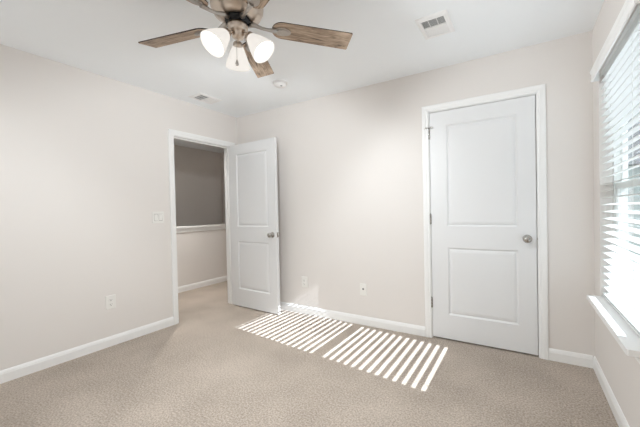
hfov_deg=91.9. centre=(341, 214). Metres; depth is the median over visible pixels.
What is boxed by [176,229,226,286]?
wall
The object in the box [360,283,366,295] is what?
outlet
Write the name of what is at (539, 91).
door frame
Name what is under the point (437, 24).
ceiling vent
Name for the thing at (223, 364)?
floor
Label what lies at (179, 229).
half wall cap
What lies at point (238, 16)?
ceiling fan
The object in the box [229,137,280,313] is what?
door
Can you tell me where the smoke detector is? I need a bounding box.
[273,79,286,87]
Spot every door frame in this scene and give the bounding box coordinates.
[168,129,234,324]
[422,84,548,359]
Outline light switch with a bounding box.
[152,212,163,222]
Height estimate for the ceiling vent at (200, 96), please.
0.012 m
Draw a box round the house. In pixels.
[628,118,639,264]
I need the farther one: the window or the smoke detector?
the smoke detector
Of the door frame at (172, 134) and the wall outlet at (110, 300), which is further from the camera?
the door frame at (172, 134)
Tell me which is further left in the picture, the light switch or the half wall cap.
the light switch
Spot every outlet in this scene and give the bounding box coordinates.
[105,294,115,309]
[302,276,307,287]
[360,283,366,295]
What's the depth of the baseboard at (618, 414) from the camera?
1.81 m
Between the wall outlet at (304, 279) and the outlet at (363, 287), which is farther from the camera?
the wall outlet at (304, 279)
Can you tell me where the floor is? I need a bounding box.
[0,281,618,426]
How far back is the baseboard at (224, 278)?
4.94 m
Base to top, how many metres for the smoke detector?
0.045 m
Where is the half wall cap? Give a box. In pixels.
[176,224,225,232]
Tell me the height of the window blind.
1.485 m
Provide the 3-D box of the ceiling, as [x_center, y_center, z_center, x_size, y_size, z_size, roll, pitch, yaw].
[-1.193,-1.323,2.892,6.125,0.120,5.040,-1,1,30]
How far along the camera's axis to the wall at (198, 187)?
5.96 m
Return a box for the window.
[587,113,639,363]
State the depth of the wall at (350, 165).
2.98 m
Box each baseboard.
[0,317,173,383]
[178,276,226,292]
[280,302,592,367]
[593,356,629,426]
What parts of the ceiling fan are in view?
blade, blade, lamp shade, bulb, lamp arm, lamp shade, lamp arm, lamp arm, blade, blade, bulb, lamp shade, blade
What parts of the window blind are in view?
rail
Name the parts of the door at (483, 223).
panel, panel, knob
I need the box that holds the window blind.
[590,0,639,336]
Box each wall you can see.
[0,44,237,370]
[174,145,222,226]
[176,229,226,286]
[237,31,594,356]
[592,0,639,426]
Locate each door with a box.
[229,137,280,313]
[424,95,537,354]
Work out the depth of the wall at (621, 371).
2.02 m
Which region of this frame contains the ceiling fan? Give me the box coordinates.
[138,0,352,77]
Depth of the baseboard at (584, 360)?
3.04 m
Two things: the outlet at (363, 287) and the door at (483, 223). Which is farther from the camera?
the outlet at (363, 287)
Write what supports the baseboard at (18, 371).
attached to the wall at (84, 161)
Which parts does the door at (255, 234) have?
panel, panel, knob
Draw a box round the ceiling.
[0,0,603,152]
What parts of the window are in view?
sill, frame, sash, sash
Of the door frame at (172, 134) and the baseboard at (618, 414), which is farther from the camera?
the door frame at (172, 134)
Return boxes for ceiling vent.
[188,92,221,103]
[415,9,454,39]

